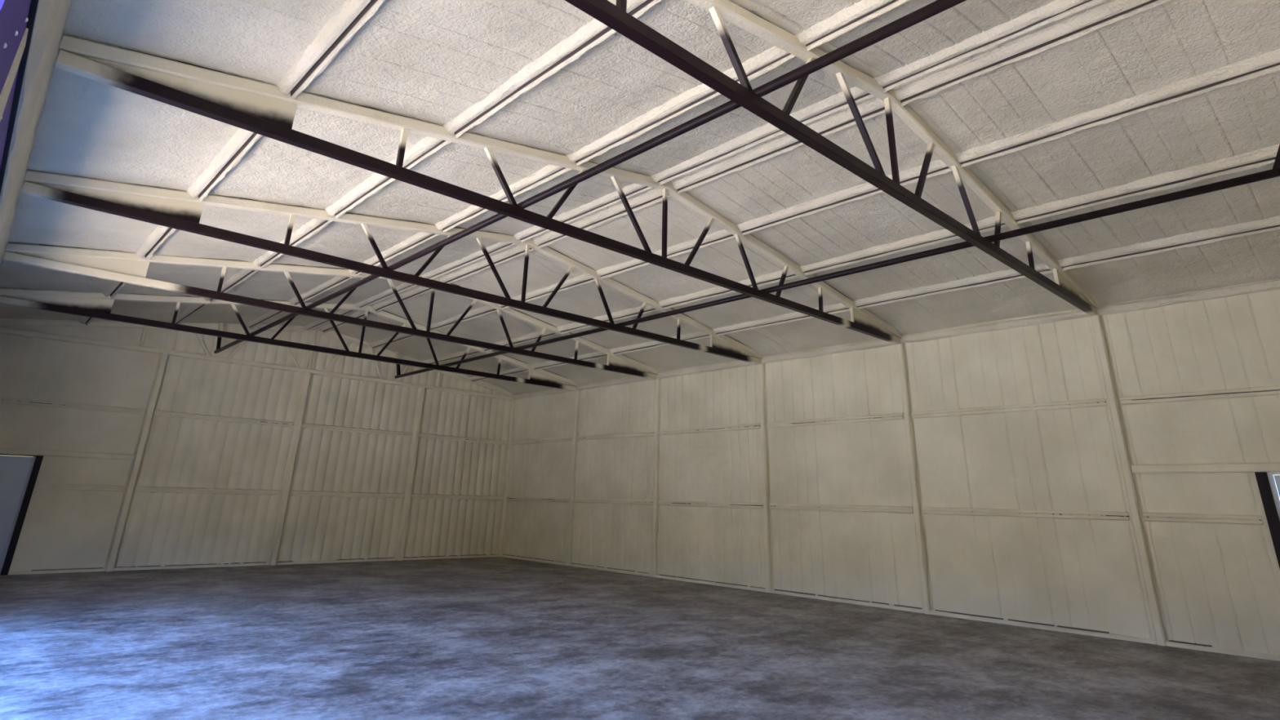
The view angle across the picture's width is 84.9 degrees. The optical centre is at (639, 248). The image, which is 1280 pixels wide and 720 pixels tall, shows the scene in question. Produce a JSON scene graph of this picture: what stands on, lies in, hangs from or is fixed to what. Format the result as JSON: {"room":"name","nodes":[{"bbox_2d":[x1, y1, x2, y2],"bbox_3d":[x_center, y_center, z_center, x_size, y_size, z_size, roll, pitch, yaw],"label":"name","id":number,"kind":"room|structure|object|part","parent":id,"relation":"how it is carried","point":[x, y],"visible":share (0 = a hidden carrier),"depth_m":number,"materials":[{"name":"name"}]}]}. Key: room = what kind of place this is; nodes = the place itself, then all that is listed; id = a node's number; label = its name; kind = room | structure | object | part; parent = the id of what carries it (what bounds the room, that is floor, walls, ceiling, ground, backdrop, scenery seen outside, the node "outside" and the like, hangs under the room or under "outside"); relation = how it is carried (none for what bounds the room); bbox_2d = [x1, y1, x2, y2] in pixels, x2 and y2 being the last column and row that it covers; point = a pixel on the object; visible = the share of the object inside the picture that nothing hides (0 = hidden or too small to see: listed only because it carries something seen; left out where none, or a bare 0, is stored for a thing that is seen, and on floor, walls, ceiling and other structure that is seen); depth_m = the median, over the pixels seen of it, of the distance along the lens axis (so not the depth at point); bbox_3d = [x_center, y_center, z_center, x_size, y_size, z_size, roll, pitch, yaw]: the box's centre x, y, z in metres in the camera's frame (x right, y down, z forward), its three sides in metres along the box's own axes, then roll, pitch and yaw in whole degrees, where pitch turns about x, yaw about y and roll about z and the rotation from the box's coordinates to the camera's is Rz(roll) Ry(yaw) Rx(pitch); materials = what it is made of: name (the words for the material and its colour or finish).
{"room":"aircraft hangar","nodes":[
{"label":"aircraft hangar","id":0,"kind":"room"},
{"bbox_2d":[0,0,72,270],"bbox_3d":[-6.242,1.365,6.158,0.187,4.679,18.348,19,-26,-40],"label":"roof beam","id":1,"kind":"structure","parent":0,"point":[51,15],"depth_m":4.51,"materials":[{"name":"plastic"}]},
{"bbox_2d":[0,64,19,169],"bbox_3d":[-5.463,1.479,5.234,0.011,3.578,7.200,19,-26,-40],"label":"metal panel","id":2,"kind":"object","parent":1,"relation":"attached to","point":[4,122],"visible":0.37,"depth_m":3.91,"materials":[{"name":"metal"}]},
{"bbox_2d":[0,0,39,195],"bbox_3d":[-3.963,-0.717,4.343,0.098,0.024,11.500,19,-26,-40],"label":"channel","id":3,"kind":"object","parent":1,"relation":"attached to","point":[33,5],"visible":0.33,"depth_m":3.82,"materials":[{"name":"metal"}]},
{"bbox_2d":[0,324,511,571],"bbox_3d":[-8.130,4.429,16.456,11.892,5.500,0.137,19,-26,-40],"label":"wall","id":4,"kind":"structure","parent":0,"point":[61,529],"depth_m":15.53,"materials":[{"name":"metal"}]},
{"bbox_2d":[0,453,43,575],"bbox_3d":[-11.776,4.792,12.658,1.030,2.060,0.185,19,-26,-40],"label":"door","id":5,"kind":"structure","parent":4,"relation":"in","point":[19,474],"depth_m":12.92,"materials":[{"name":"metal"}]},
{"bbox_2d":[0,447,134,460],"bbox_3d":[-11.347,3.894,13.331,2.870,0.116,0.088,19,-26,-40],"label":"beam","id":6,"kind":"structure","parent":4,"relation":"attached to","point":[2,450],"depth_m":13.51,"materials":[{"name":"metal"}]},
{"bbox_2d":[0,396,145,414],"bbox_3d":[-11.338,3.045,13.645,2.840,0.128,0.055,19,-26,-40],"label":"beam","id":7,"kind":"structure","parent":4,"relation":"attached to","point":[20,401],"depth_m":13.76,"materials":[{"name":"metal"}]},
{"bbox_2d":[36,483,125,491],"bbox_3d":[-10.841,4.648,13.604,1.368,0.127,0.056,19,-26,-40],"label":"beam","id":8,"kind":"structure","parent":4,"relation":"attached to","point":[41,486],"depth_m":13.57,"materials":[{"name":"metal"}]},
{"bbox_2d":[0,317,304,327],"bbox_3d":[-10.185,1.641,15.233,5.946,1.034,0.102,19,-26,-40],"label":"trim","id":9,"kind":"structure","parent":4,"relation":"attached to","point":[4,319],"depth_m":14.43,"materials":[{"name":"metal"}]},
{"bbox_2d":[133,485,281,495],"bbox_3d":[-9.204,5.211,15.046,2.808,0.127,0.055,19,-26,-40],"label":"beam","id":10,"kind":"structure","parent":4,"relation":"attached to","point":[139,488],"depth_m":14.94,"materials":[{"name":"metal"}]},
{"bbox_2d":[152,409,294,426],"bbox_3d":[-9.165,3.791,15.558,2.808,0.129,0.056,19,-26,-40],"label":"beam","id":11,"kind":"structure","parent":4,"relation":"attached to","point":[158,413],"depth_m":15.48,"materials":[{"name":"metal"}]},
{"bbox_2d":[8,554,500,574],"bbox_3d":[-7.617,7.153,15.960,10.420,0.066,0.082,19,-26,-40],"label":"baseboard","id":12,"kind":"structure","parent":4,"relation":"attached to","point":[262,563],"depth_m":14.88,"materials":[{"name":"metal"}]},
{"bbox_2d":[0,320,513,399],"bbox_3d":[-8.025,2.477,17.099,11.772,1.152,0.104,19,-26,-40],"label":"truss","id":13,"kind":"object","parent":4,"relation":"attached to","point":[206,356],"visible":0.86,"depth_m":16.05,"materials":[{"name":"metal"}]},
{"bbox_2d":[288,489,404,497],"bbox_3d":[-7.043,5.955,16.948,2.808,0.129,0.056,19,-26,-40],"label":"beam","id":14,"kind":"structure","parent":4,"relation":"attached to","point":[313,493],"depth_m":16.86,"materials":[{"name":"metal"}]},
{"bbox_2d":[301,422,412,436],"bbox_3d":[-7.005,4.534,17.460,2.808,0.128,0.056,19,-26,-40],"label":"beam","id":15,"kind":"structure","parent":4,"relation":"attached to","point":[304,425],"depth_m":17.34,"materials":[{"name":"metal"}]},
{"bbox_2d":[316,327,506,391],"bbox_3d":[-5.864,3.127,19.038,5.946,1.027,0.101,19,-26,-40],"label":"trim","id":16,"kind":"structure","parent":4,"relation":"attached to","point":[346,336],"depth_m":18.68,"materials":[{"name":"metal"}]},
{"bbox_2d":[410,493,503,500],"bbox_3d":[-4.885,6.697,18.848,2.800,0.129,0.055,19,-26,-40],"label":"beam","id":17,"kind":"structure","parent":4,"relation":"attached to","point":[413,495],"depth_m":18.79,"materials":[{"name":"metal"}]},
{"bbox_2d":[418,433,508,444],"bbox_3d":[-4.847,5.276,19.360,2.800,0.129,0.055,19,-26,-40],"label":"beam","id":18,"kind":"structure","parent":4,"relation":"attached to","point":[420,435],"depth_m":19.30,"materials":[{"name":"metal"}]},
{"bbox_2d":[497,395,515,556],"bbox_3d":[-3.789,6.409,19.991,0.121,4.390,0.119,19,-26,-40],"label":"trim","id":19,"kind":"structure","parent":4,"relation":"attached to","point":[513,402],"depth_m":19.93,"materials":[{"name":"metal"}]},
{"bbox_2d":[0,0,1279,395],"bbox_3d":[-1.784,0.238,10.883,12.192,1.161,18.528,19,-26,-40],"label":"ceiling","id":20,"kind":"structure","parent":0,"point":[432,61],"depth_m":7.45,"materials":[{"name":"plastic"}]},
{"bbox_2d":[79,0,386,325],"bbox_3d":[-5.046,-0.599,7.917,0.202,0.143,18.208,19,-26,-40],"label":"roof purlin","id":21,"kind":"structure","parent":20,"relation":"attached to","point":[352,15],"depth_m":5.59,"materials":[{"name":"metal"}]},
{"bbox_2d":[0,288,577,391],"bbox_3d":[-5.957,1.753,15.033,11.792,1.188,0.117,19,-26,-40],"label":"roof truss","id":22,"kind":"object","parent":20,"relation":"attached to","point":[92,304],"visible":0.89,"depth_m":13.28,"materials":[{"name":"metal"}]},
{"bbox_3d":[-9.685,0.817,11.636,1.500,0.281,0.024,19,-26,-40],"label":"plate","id":23,"kind":"part","parent":22,"relation":"part of","materials":[{"name":"metal"}]},
{"bbox_3d":[-2.248,3.374,18.183,1.500,0.281,0.024,19,-26,-40],"label":"plate","id":24,"kind":"part","parent":22,"relation":"part of","materials":[{"name":"metal"}]},
{"bbox_2d":[3,242,658,379],"bbox_3d":[-3.872,1.054,12.937,11.792,1.188,0.118,19,-26,-40],"label":"roof truss","id":25,"kind":"object","parent":20,"relation":"attached to","point":[115,265],"visible":0.94,"depth_m":10.96,"materials":[{"name":"metal"}]},
{"bbox_3d":[-7.599,0.117,9.541,1.500,0.281,0.024,19,-26,-40],"label":"plate","id":26,"kind":"part","parent":25,"relation":"part of","materials":[{"name":"metal"}]},
{"bbox_3d":[-0.163,2.675,16.087,1.500,0.281,0.024,19,-26,-40],"label":"plate","id":27,"kind":"part","parent":25,"relation":"part of","materials":[{"name":"metal"}]},
{"bbox_2d":[21,169,762,364],"bbox_3d":[-1.787,0.355,10.842,11.792,1.188,0.118,19,-26,-40],"label":"roof truss","id":28,"kind":"object","parent":20,"relation":"attached to","point":[175,209],"visible":0.96,"depth_m":8.77,"materials":[{"name":"metal"}]},
{"bbox_3d":[-5.514,-0.582,7.445,1.500,0.281,0.024,19,-26,-40],"label":"plate","id":29,"kind":"part","parent":28,"relation":"part of","materials":[{"name":"metal"}]},
{"bbox_2d":[213,0,966,353],"bbox_3d":[-3.316,-0.032,9.449,0.076,0.703,17.798,19,-26,-40],"label":"beam","id":30,"kind":"structure","parent":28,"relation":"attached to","point":[937,6],"depth_m":5.61,"materials":[{"name":"metal"}]},
{"bbox_3d":[1.922,1.975,13.992,1.500,0.281,0.024,19,-26,-40],"label":"plate","id":31,"kind":"part","parent":28,"relation":"part of","materials":[{"name":"metal"}]},
{"bbox_2d":[394,144,1279,378],"bbox_3d":[-0.292,1.005,12.111,0.076,0.709,17.798,19,-26,-40],"label":"beam","id":32,"kind":"structure","parent":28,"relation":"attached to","point":[1275,171],"depth_m":8.02,"materials":[{"name":"metal"}]},
{"bbox_2d":[168,0,662,324],"bbox_3d":[-3.960,-0.448,8.947,0.196,0.143,18.208,19,-26,-40],"label":"roof purlin","id":33,"kind":"structure","parent":20,"relation":"attached to","point":[591,34],"depth_m":6.51,"materials":[{"name":"metal"}]},
{"bbox_2d":[54,34,902,344],"bbox_3d":[0.299,-0.345,8.746,11.792,1.188,0.118,19,-26,-40],"label":"roof truss","id":34,"kind":"object","parent":20,"relation":"attached to","point":[255,106],"visible":0.97,"depth_m":6.35,"materials":[{"name":"metal"}]},
{"bbox_3d":[-3.429,-1.281,5.349,1.500,0.281,0.024,19,-26,-40],"label":"plate","id":35,"kind":"part","parent":34,"relation":"part of","materials":[{"name":"metal"}]},
{"bbox_3d":[4.008,1.276,11.896,1.500,0.281,0.024,19,-26,-40],"label":"plate","id":36,"kind":"part","parent":34,"relation":"part of","materials":[{"name":"metal"}]},
{"bbox_2d":[244,0,910,328],"bbox_3d":[-2.873,-0.295,9.978,0.195,0.143,18.208,19,-26,-40],"label":"roof purlin","id":37,"kind":"structure","parent":20,"relation":"attached to","point":[848,19],"depth_m":6.95,"materials":[{"name":"metal"}]},
{"bbox_2d":[304,0,1106,330],"bbox_3d":[-1.923,-0.162,10.878,0.199,0.144,18.208,19,-26,-40],"label":"roof purlin","id":38,"kind":"structure","parent":20,"relation":"attached to","point":[1055,11],"depth_m":7.14,"materials":[{"name":"metal"}]},
{"bbox_2d":[320,0,1173,333],"bbox_3d":[-1.655,-0.068,11.114,0.201,0.162,18.208,19,-26,-40],"label":"roof purlin","id":39,"kind":"structure","parent":20,"relation":"attached to","point":[1079,25],"depth_m":7.10,"materials":[{"name":"metal"}]},
{"bbox_2d":[368,48,1279,349],"bbox_3d":[-0.712,0.451,11.879,0.196,0.162,18.208,19,-26,-40],"label":"roof purlin","id":40,"kind":"structure","parent":20,"relation":"attached to","point":[1253,67],"depth_m":7.42,"materials":[{"name":"metal"}]},
{"bbox_2d":[564,0,1097,315],"bbox_3d":[2.384,-1.044,6.650,11.792,1.188,0.118,19,-26,-40],"label":"roof truss","id":41,"kind":"object","parent":20,"relation":"attached to","point":[1064,286],"visible":0.96,"depth_m":6.09,"materials":[{"name":"metal"}]},
{"bbox_3d":[2.387,-1.169,6.695,11.192,0.924,0.044,19,-26,-40],"label":"chord seat","id":42,"kind":"part","parent":41,"relation":"part of","materials":[{"name":"metal"}]},
{"bbox_3d":[6.093,0.577,9.800,1.500,0.281,0.024,19,-26,-40],"label":"plate","id":43,"kind":"part","parent":41,"relation":"part of","materials":[{"name":"metal"}]},
{"bbox_2d":[421,143,1279,364],"bbox_3d":[0.361,1.042,12.750,0.199,0.164,18.208,19,-26,-40],"label":"roof purlin","id":44,"kind":"structure","parent":20,"relation":"attached to","point":[1263,157],"depth_m":8.72,"materials":[{"name":"metal"}]},
{"bbox_2d":[468,215,1279,382],"bbox_3d":[1.437,1.632,13.623,0.197,0.163,18.208,19,-26,-40],"label":"roof purlin","id":45,"kind":"structure","parent":20,"relation":"attached to","point":[1273,224],"depth_m":10.07,"materials":[{"name":"metal"}]},
{"bbox_2d":[0,556,1279,719],"bbox_3d":[-1.910,4.976,9.176,12.132,0.150,18.468,19,-26,-40],"label":"floor","id":46,"kind":"structure","parent":0,"point":[486,637],"depth_m":7.46,"materials":[{"name":"concrete"}]},
{"bbox_2d":[0,27,28,121],"bbox_3d":[-3.101,0.688,2.864,0.008,3.578,0.444,19,-26,-40],"label":"post","id":47,"kind":"object","parent":46,"relation":"on","point":[5,93],"visible":1,"depth_m":3.31,"materials":[{"name":"metal"}]},
{"bbox_2d":[0,0,31,94],"bbox_3d":[-2.524,0.494,2.283,0.015,3.578,1.360,19,-26,-40],"label":"metal panel","id":48,"kind":"object","parent":46,"relation":"on","point":[14,14],"visible":0.99,"depth_m":2.87,"materials":[{"name":"metal"}]},
{"bbox_2d":[104,352,168,571],"bbox_3d":[-10.248,4.246,14.271,0.154,4.258,0.197,19,-26,-40],"label":"wall column","id":49,"kind":"structure","parent":46,"relation":"on","point":[144,432],"depth_m":14.16,"materials":[{"name":"metal"}]},
{"bbox_2d":[267,371,311,565],"bbox_3d":[-8.088,4.989,16.173,0.153,4.258,0.198,19,-26,-40],"label":"wall column","id":50,"kind":"structure","parent":46,"relation":"on","point":[286,482],"depth_m":16.08,"materials":[{"name":"metal"}]},
{"bbox_2d":[395,386,425,560],"bbox_3d":[-5.927,5.732,18.075,0.153,4.258,0.198,19,-26,-40],"label":"wall column","id":51,"kind":"structure","parent":46,"relation":"on","point":[420,393],"depth_m":17.97,"materials":[{"name":"metal"}]},
{"bbox_2d":[565,390,578,565],"bbox_3d":[-1.720,5.787,17.918,0.133,4.260,0.132,19,-26,-40],"label":"wall column","id":52,"kind":"structure","parent":46,"relation":"on","point":[574,447],"depth_m":17.84,"materials":[{"name":"metal"}]},
{"bbox_2d":[651,378,660,577],"bbox_3d":[0.366,5.087,15.822,0.133,4.260,0.132,19,-26,-40],"label":"wall column","id":53,"kind":"structure","parent":46,"relation":"on","point":[657,381],"depth_m":15.74,"materials":[{"name":"metal"}]},
{"bbox_2d":[758,363,772,592],"bbox_3d":[2.451,4.388,13.727,0.133,4.260,0.133,19,-26,-40],"label":"wall column","id":54,"kind":"structure","parent":46,"relation":"on","point":[766,488],"depth_m":13.62,"materials":[{"name":"metal"}]},
{"bbox_2d":[897,342,931,613],"bbox_3d":[4.537,3.688,11.631,0.134,4.260,0.131,19,-26,-40],"label":"wall column","id":55,"kind":"structure","parent":46,"relation":"on","point":[920,537],"depth_m":11.51,"materials":[{"name":"metal"}]},
{"bbox_2d":[1091,314,1168,645],"bbox_3d":[6.622,2.989,9.536,0.132,4.260,0.132,19,-26,-40],"label":"wall column","id":56,"kind":"structure","parent":46,"relation":"on","point":[1159,630],"depth_m":9.42,"materials":[{"name":"metal"}]},
{"bbox_2d":[502,288,1279,655],"bbox_3d":[2.509,4.285,13.804,0.133,4.510,18.228,19,-26,-40],"label":"wall","id":57,"kind":"structure","parent":0,"point":[1217,585],"depth_m":11.01,"materials":[{"name":"metal"}]},
{"bbox_2d":[506,496,568,502],"bbox_3d":[-2.764,6.718,18.750,0.060,0.129,2.866,19,-26,-40],"label":"beam","id":58,"kind":"structure","parent":57,"relation":"attached to","point":[509,498],"depth_m":18.66,"materials":[{"name":"metal"}]},
{"bbox_2d":[511,436,572,444],"bbox_3d":[-2.727,5.297,19.262,0.060,0.129,2.866,19,-26,-40],"label":"beam","id":59,"kind":"structure","parent":57,"relation":"attached to","point":[566,438],"depth_m":19.22,"materials":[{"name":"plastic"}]},
{"bbox_2d":[573,497,653,505],"bbox_3d":[-0.682,6.020,16.657,0.060,0.128,2.873,19,-26,-40],"label":"beam","id":60,"kind":"structure","parent":57,"relation":"attached to","point":[576,500],"depth_m":16.54,"materials":[{"name":"plastic"}]},
{"bbox_2d":[576,431,653,440],"bbox_3d":[-0.644,4.598,17.169,0.060,0.126,2.873,19,-26,-40],"label":"beam","id":61,"kind":"structure","parent":57,"relation":"attached to","point":[646,433],"depth_m":17.08,"materials":[{"name":"plastic"}]},
{"bbox_2d":[658,422,760,435],"bbox_3d":[1.442,3.900,15.073,0.059,0.128,2.873,19,-26,-40],"label":"beam","id":62,"kind":"structure","parent":57,"relation":"attached to","point":[713,428],"depth_m":14.95,"materials":[{"name":"plastic"}]},
{"bbox_2d":[657,499,763,508],"bbox_3d":[1.403,5.320,14.561,0.060,0.128,2.873,19,-26,-40],"label":"beam","id":63,"kind":"structure","parent":57,"relation":"attached to","point":[671,503],"depth_m":14.44,"materials":[{"name":"plastic"}]},
{"bbox_2d":[766,413,903,428],"bbox_3d":[3.527,3.200,12.977,0.060,0.127,2.873,19,-26,-40],"label":"beam","id":64,"kind":"structure","parent":57,"relation":"attached to","point":[897,415],"depth_m":12.86,"materials":[{"name":"plastic"}]},
{"bbox_2d":[768,502,913,513],"bbox_3d":[3.489,4.621,12.466,0.059,0.129,2.873,19,-26,-40],"label":"beam","id":65,"kind":"structure","parent":57,"relation":"attached to","point":[897,509],"depth_m":12.31,"materials":[{"name":"plastic"}]},
{"bbox_2d":[500,554,1279,661],"bbox_3d":[1.820,6.552,13.593,0.082,0.068,16.530,19,-26,-40],"label":"baseboard","id":66,"kind":"structure","parent":57,"relation":"attached to","point":[968,616],"depth_m":10.54,"materials":[{"name":"plastic"}]},
{"bbox_2d":[513,278,1279,399],"bbox_3d":[2.504,2.300,14.462,0.109,0.191,18.228,19,-26,-40],"label":"trim","id":67,"kind":"structure","parent":57,"relation":"attached to","point":[1273,284],"depth_m":11.43,"materials":[{"name":"plastic"}]},
{"bbox_2d":[911,398,1107,418],"bbox_3d":[5.612,2.501,10.881,0.060,0.129,2.873,19,-26,-40],"label":"beam","id":68,"kind":"structure","parent":57,"relation":"attached to","point":[976,411],"depth_m":10.74,"materials":[{"name":"plastic"}]},
{"bbox_2d":[921,506,1130,520],"bbox_3d":[5.574,3.922,10.370,0.060,0.129,2.873,19,-26,-40],"label":"beam","id":69,"kind":"structure","parent":57,"relation":"attached to","point":[1119,516],"depth_m":10.20,"materials":[{"name":"plastic"}]},
{"bbox_2d":[1119,385,1279,405],"bbox_3d":[7.709,1.798,8.775,0.060,0.129,2.906,19,-26,-40],"label":"beam","id":70,"kind":"structure","parent":57,"relation":"attached to","point":[1265,390],"depth_m":9.12,"materials":[{"name":"plastic"}]},
{"bbox_2d":[1142,511,1263,524],"bbox_3d":[7.088,3.413,8.849,0.059,0.126,1.208,19,-26,-40],"label":"beam","id":71,"kind":"structure","parent":57,"relation":"attached to","point":[1147,514],"depth_m":8.81,"materials":[{"name":"plastic"}]},
{"bbox_2d":[1130,462,1279,473],"bbox_3d":[7.673,2.647,8.463,0.087,0.117,2.936,19,-26,-40],"label":"beam","id":72,"kind":"structure","parent":57,"relation":"attached to","point":[1272,466],"depth_m":8.88,"materials":[{"name":"plastic"}]},
{"bbox_2d":[1254,471,1279,568],"bbox_3d":[7.916,3.595,7.875,0.185,2.060,1.090,19,-26,-40],"label":"door","id":73,"kind":"structure","parent":57,"relation":"in","point":[1268,482],"depth_m":8.39,"materials":[{"name":"metal"}]},
{"bbox_3d":[7.977,2.640,8.214,0.100,0.030,0.935,19,-26,-40],"label":"frame","id":74,"kind":"part","parent":73,"relation":"part of","materials":[{"name":"white paint"}]},
{"bbox_3d":[7.647,3.710,8.170,0.100,2.030,0.050,19,-26,-40],"label":"frame","id":75,"kind":"part","parent":73,"relation":"part of","materials":[{"name":"white paint"}]},
{"bbox_3d":[7.963,3.164,8.025,0.020,1.075,0.825,19,-26,-40],"label":"pane","id":76,"kind":"part","parent":73,"relation":"part of","materials":[{"name":"clear glass"}]}
]}

